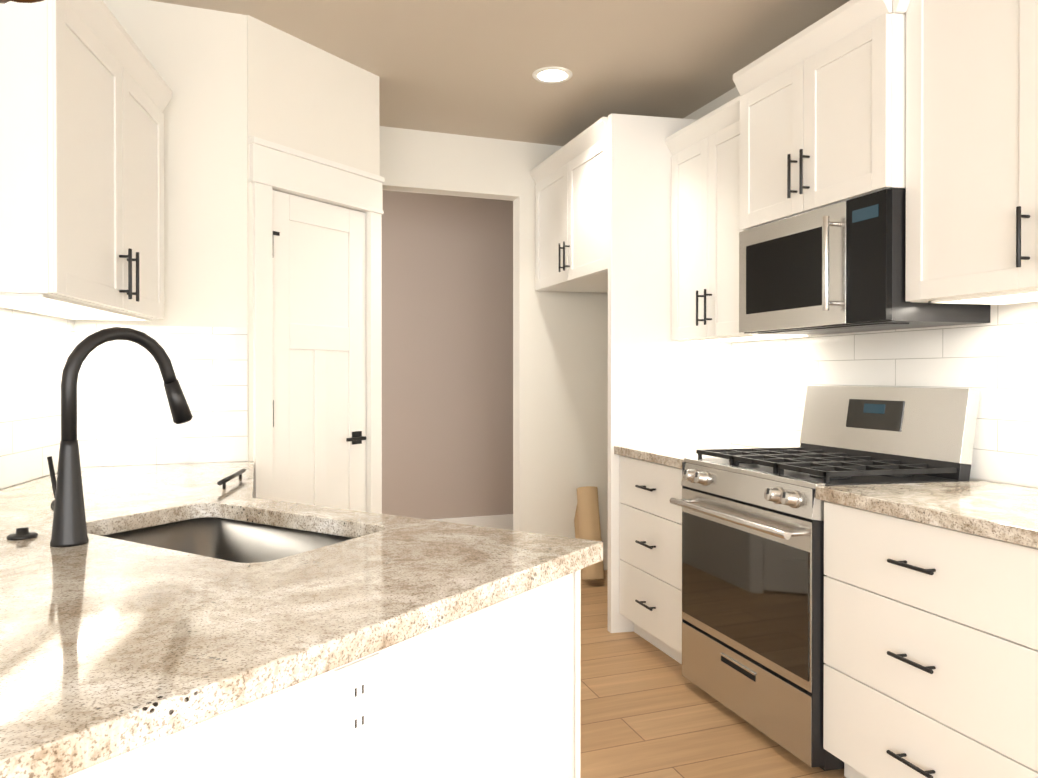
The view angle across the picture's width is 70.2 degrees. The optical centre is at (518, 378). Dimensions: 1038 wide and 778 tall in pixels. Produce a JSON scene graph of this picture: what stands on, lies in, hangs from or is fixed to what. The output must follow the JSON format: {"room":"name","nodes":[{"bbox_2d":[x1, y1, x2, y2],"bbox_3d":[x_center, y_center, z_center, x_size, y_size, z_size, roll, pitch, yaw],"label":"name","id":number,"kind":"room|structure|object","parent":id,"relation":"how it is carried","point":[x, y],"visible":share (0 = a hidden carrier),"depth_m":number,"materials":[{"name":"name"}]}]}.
{"room":"kitchen","nodes":[
{"label":"kitchen","id":0,"kind":"room"},
{"bbox_2d":[0,307,74,489],"bbox_3d":[-1.568,-0.097,1.875,0.128,2.700,4.420,0,0,-10],"label":"wall","id":1,"kind":"structure","parent":0,"point":[36,350],"depth_m":2.42,"materials":[{"name":"white paint"}]},
{"bbox_2d":[0,0,171,318],"bbox_3d":[-1.405,-0.652,2.294,0.370,0.865,0.975,0,0,-10],"label":"upper cabinet","id":2,"kind":"object","parent":1,"relation":"attached to","point":[85,94],"visible":1,"depth_m":2.05,"materials":[{"name":"white wood"}]},
{"bbox_2d":[0,294,151,320],"bbox_3d":[-1.432,-0.215,2.317,0.262,0.007,0.885,0,0,-10],"label":"under-cabinet light","id":3,"kind":"object","parent":2,"relation":"attached to","point":[42,304],"visible":0.97,"depth_m":2.26,"materials":[{"name":"white"}]},
{"bbox_2d":[74,0,247,466],"bbox_3d":[-1.398,-0.103,2.905,0.630,2.700,0.108,0,0,-19],"label":"wall","id":4,"kind":"structure","parent":0,"point":[197,60],"depth_m":2.89,"materials":[{"name":"white paint"}]},
{"bbox_2d":[247,15,379,460],"bbox_3d":[-0.921,-0.105,3.297,0.100,2.700,0.739,0,0,34],"label":"wall","id":5,"kind":"structure","parent":0,"point":[304,96],"depth_m":3.18,"materials":[{"name":"white paint"}]},
{"bbox_2d":[248,136,384,513],"bbox_3d":[-0.906,0.140,3.289,0.134,2.210,0.739,0,0,34],"label":"door frame","id":6,"kind":"structure","parent":5,"relation":"attached to","point":[280,168],"depth_m":3.13,"materials":[{"name":"white wood"}]},
{"bbox_2d":[273,190,365,511],"bbox_3d":[-0.874,0.225,3.281,0.091,2.017,0.557,0,0,34],"label":"pantry door","id":7,"kind":"structure","parent":5,"relation":"in","point":[319,353],"depth_m":3.28,"materials":[{"name":"white wood"}]},
{"bbox_2d":[382,190,512,519],"bbox_3d":[-0.881,-0.118,5.753,5.100,2.700,0.120,0,0,-19],"label":"wall","id":8,"kind":"structure","parent":0,"point":[447,356],"depth_m":5.78,"materials":[{"name":"beige paint"}]},
{"bbox_2d":[431,514,512,529],"bbox_3d":[-0.859,1.167,5.696,4.900,0.130,0.014,0,0,-19],"label":"baseboard","id":9,"kind":"structure","parent":8,"relation":"attached to","point":[500,521],"depth_m":5.91,"materials":[{"name":"white wood"}]},
{"bbox_2d":[379,126,607,549],"bbox_3d":[-0.649,-0.111,4.403,3.040,2.700,0.120,0,0,-19],"label":"wall","id":10,"kind":"structure","parent":0,"point":[560,398],"depth_m":4.62,"materials":[{"name":"white paint"}]},
{"bbox_2d":[603,550,607,569],"bbox_3d":[0.341,1.173,4.686,0.710,0.130,0.017,0,0,-19],"label":"baseboard","id":11,"kind":"structure","parent":10,"relation":"attached to","point":[605,552],"depth_m":4.76,"materials":[{"name":"white wood"}]},
{"bbox_2d":[150,0,849,145],"bbox_3d":[-0.543,-1.473,1.029,7.600,0.060,9.500,0,0,-19],"label":"ceiling","id":12,"kind":"structure","parent":0,"point":[464,67],"depth_m":3.28,"materials":[{"name":"beige paint"}]},
{"bbox_2d":[0,0,43,3],"bbox_3d":[-0.645,-0.955,0.900,0.207,0.974,0.207,0,0,-19],"label":"globe pendant light","id":13,"kind":"object","parent":12,"relation":"hanging from","point":[18,1],"visible":1,"depth_m":0.94,"materials":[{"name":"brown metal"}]},
{"bbox_2d":[532,67,571,82],"bbox_3d":[0.160,-1.453,3.546,0.194,0.006,0.194,0,0,-19],"label":"recessed light","id":14,"kind":"object","parent":12,"relation":"in","point":[552,74],"visible":1,"depth_m":3.54,"materials":[{"name":"white"}]},
{"bbox_2d":[580,570,845,777],"bbox_3d":[-0.543,1.287,1.044,7.600,0.060,9.500,0,0,-19],"label":"floor","id":15,"kind":"structure","parent":0,"point":[648,709],"depth_m":2.67,"materials":[{"name":"brown wood"}]},
{"bbox_2d":[64,517,580,777],"bbox_3d":[-0.787,0.817,1.519,1.733,0.875,2.916,0,0,-19],"label":"cabinet end panel","id":16,"kind":"object","parent":15,"relation":"on","point":[492,691],"visible":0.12,"depth_m":1.23,"materials":[{"name":"white wood"}]},
{"bbox_2d":[0,461,602,777],"bbox_3d":[-0.769,0.360,1.484,1.816,0.040,2.989,0,0,-19],"label":"countertop","id":17,"kind":"structure","parent":16,"relation":"on","point":[110,648],"depth_m":1.15,"materials":[{"name":"stone"}]},
{"bbox_2d":[7,527,37,539],"bbox_3d":[-1.058,0.329,1.575,0.056,0.021,0.056,0,0,-19],"label":"disc","id":18,"kind":"object","parent":17,"relation":"on","point":[22,533],"visible":1,"depth_m":1.56,"materials":[{"name":"black metal"}]},
{"bbox_2d":[47,327,192,546],"bbox_3d":[-0.870,0.114,1.618,0.271,0.450,0.222,0,0,-19],"label":"faucet","id":19,"kind":"object","parent":17,"relation":"on","point":[69,527],"visible":1,"depth_m":1.51,"materials":[{"name":"black metal"}]},
{"bbox_2d":[104,517,353,562],"bbox_3d":[-0.667,0.485,1.683,0.752,0.210,0.786,0,0,-19],"label":"sink basin","id":20,"kind":"object","parent":17,"relation":"in","point":[214,537],"depth_m":1.93,"materials":[{"name":"silver metal"}]},
{"bbox_2d":[217,468,245,488],"bbox_3d":[-0.908,0.320,2.342,0.014,0.030,0.297,0,0,-7],"label":"handle","id":21,"kind":"object","parent":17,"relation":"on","point":[230,477],"visible":1,"depth_m":2.31,"materials":[{"name":"black"}]},
{"bbox_2d":[334,653,379,761],"bbox_3d":[-0.227,0.462,1.043,0.007,0.124,0.080,0,0,36],"label":"outlet","id":22,"kind":"object","parent":16,"relation":"attached to","point":[356,705],"visible":1,"depth_m":1.04,"materials":[{"name":"white plastic"}]},
{"bbox_2d":[574,486,603,580],"bbox_3d":[0.433,0.962,4.567,0.135,0.594,0.393,0,0,-7],"label":"paper roll","id":23,"kind":"object","parent":15,"relation":"on","point":[587,521],"visible":0.71,"depth_m":4.50,"materials":[{"name":"beige paper"}]},
{"bbox_2d":[619,455,681,663],"bbox_3d":[0.866,0.807,3.367,0.630,0.875,0.696,0,0,-19],"label":"base cabinet","id":24,"kind":"object","parent":15,"relation":"on","point":[650,561],"visible":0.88,"depth_m":3.31,"materials":[{"name":"white wood"}]},
{"bbox_2d":[614,443,758,468],"bbox_3d":[0.866,0.350,3.368,0.611,0.040,0.700,0,0,-19],"label":"countertop","id":25,"kind":"structure","parent":24,"relation":"on","point":[675,455],"depth_m":3.40,"materials":[{"name":"stone"}]},
{"bbox_2d":[608,113,731,632],"bbox_3d":[0.754,-0.022,3.676,0.643,2.530,0.039,0,0,-11],"label":"panel","id":26,"kind":"object","parent":15,"relation":"on","point":[664,388],"visible":0.44,"depth_m":3.63,"materials":[{"name":"white wood"}]},
{"bbox_2d":[670,385,979,770],"bbox_3d":[1.059,0.631,2.707,0.686,1.196,0.840,0,0,-19],"label":"range","id":27,"kind":"object","parent":15,"relation":"on","point":[753,575],"visible":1,"depth_m":2.57,"materials":[{"name":"silver metal"}]},
{"bbox_2d":[823,501,1037,777],"bbox_3d":[1.347,0.814,2.061,0.592,0.876,0.718,0,0,-19],"label":"base cabinet","id":28,"kind":"object","parent":15,"relation":"on","point":[931,651],"visible":0.9,"depth_m":1.93,"materials":[{"name":"white wood"}]},
{"bbox_2d":[816,481,1037,548],"bbox_3d":[1.500,0.359,1.570,0.611,0.040,1.755,0,0,-19],"label":"countertop","id":29,"kind":"structure","parent":28,"relation":"on","point":[1001,511],"depth_m":2.02,"materials":[{"name":"stone"}]},
{"bbox_2d":[683,0,1037,487],"bbox_3d":[2.058,-0.093,1.106,0.128,2.700,7.900,0,0,-19],"label":"wall","id":30,"kind":"structure","parent":0,"point":[994,361],"depth_m":2.66,"materials":[{"name":"white tile"}]},
{"bbox_2d":[530,117,607,292],"bbox_3d":[0.561,-0.912,4.170,0.664,0.745,1.116,0,0,-19],"label":"upper cabinet","id":31,"kind":"object","parent":30,"relation":"attached to","point":[570,178],"visible":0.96,"depth_m":4.06,"materials":[{"name":"white wood"}]},
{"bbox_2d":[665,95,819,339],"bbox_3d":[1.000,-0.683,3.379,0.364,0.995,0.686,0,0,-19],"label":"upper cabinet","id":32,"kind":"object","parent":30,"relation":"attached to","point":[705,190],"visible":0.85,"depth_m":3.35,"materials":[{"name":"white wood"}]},
{"bbox_2d":[679,335,810,341],"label":"under-cabinet light","id":33,"kind":"object","parent":32,"relation":"attached to","point":[741,338],"depth_m":3.33,"materials":[{"name":"white plastic"}]},
{"bbox_2d":[733,0,909,230],"bbox_3d":[1.203,-0.923,2.710,0.424,0.638,0.816,0,0,-19],"label":"upper cabinet","id":34,"kind":"object","parent":30,"relation":"attached to","point":[822,112],"visible":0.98,"depth_m":2.57,"materials":[{"name":"white wood"}]},
{"bbox_2d":[739,188,990,334],"bbox_3d":[1.196,-0.390,2.710,0.440,0.424,0.808,0,0,-19],"label":"microwave","id":35,"kind":"object","parent":34,"relation":"attached to","point":[840,267],"visible":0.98,"depth_m":2.52,"materials":[{"name":"silver metal"}]},
{"bbox_2d":[905,0,1037,302],"bbox_3d":[1.524,-0.838,1.946,0.327,1.200,0.921,0,0,-19],"label":"upper cabinet","id":36,"kind":"object","parent":30,"relation":"attached to","point":[971,147],"visible":1,"depth_m":2.10,"materials":[{"name":"white wood"}]},
{"bbox_2d":[928,289,1037,304],"bbox_3d":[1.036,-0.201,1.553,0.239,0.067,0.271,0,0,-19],"label":"under-cabinet light","id":37,"kind":"object","parent":36,"relation":"attached to","point":[1018,297],"depth_m":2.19,"materials":[{"name":"white"}]}
]}

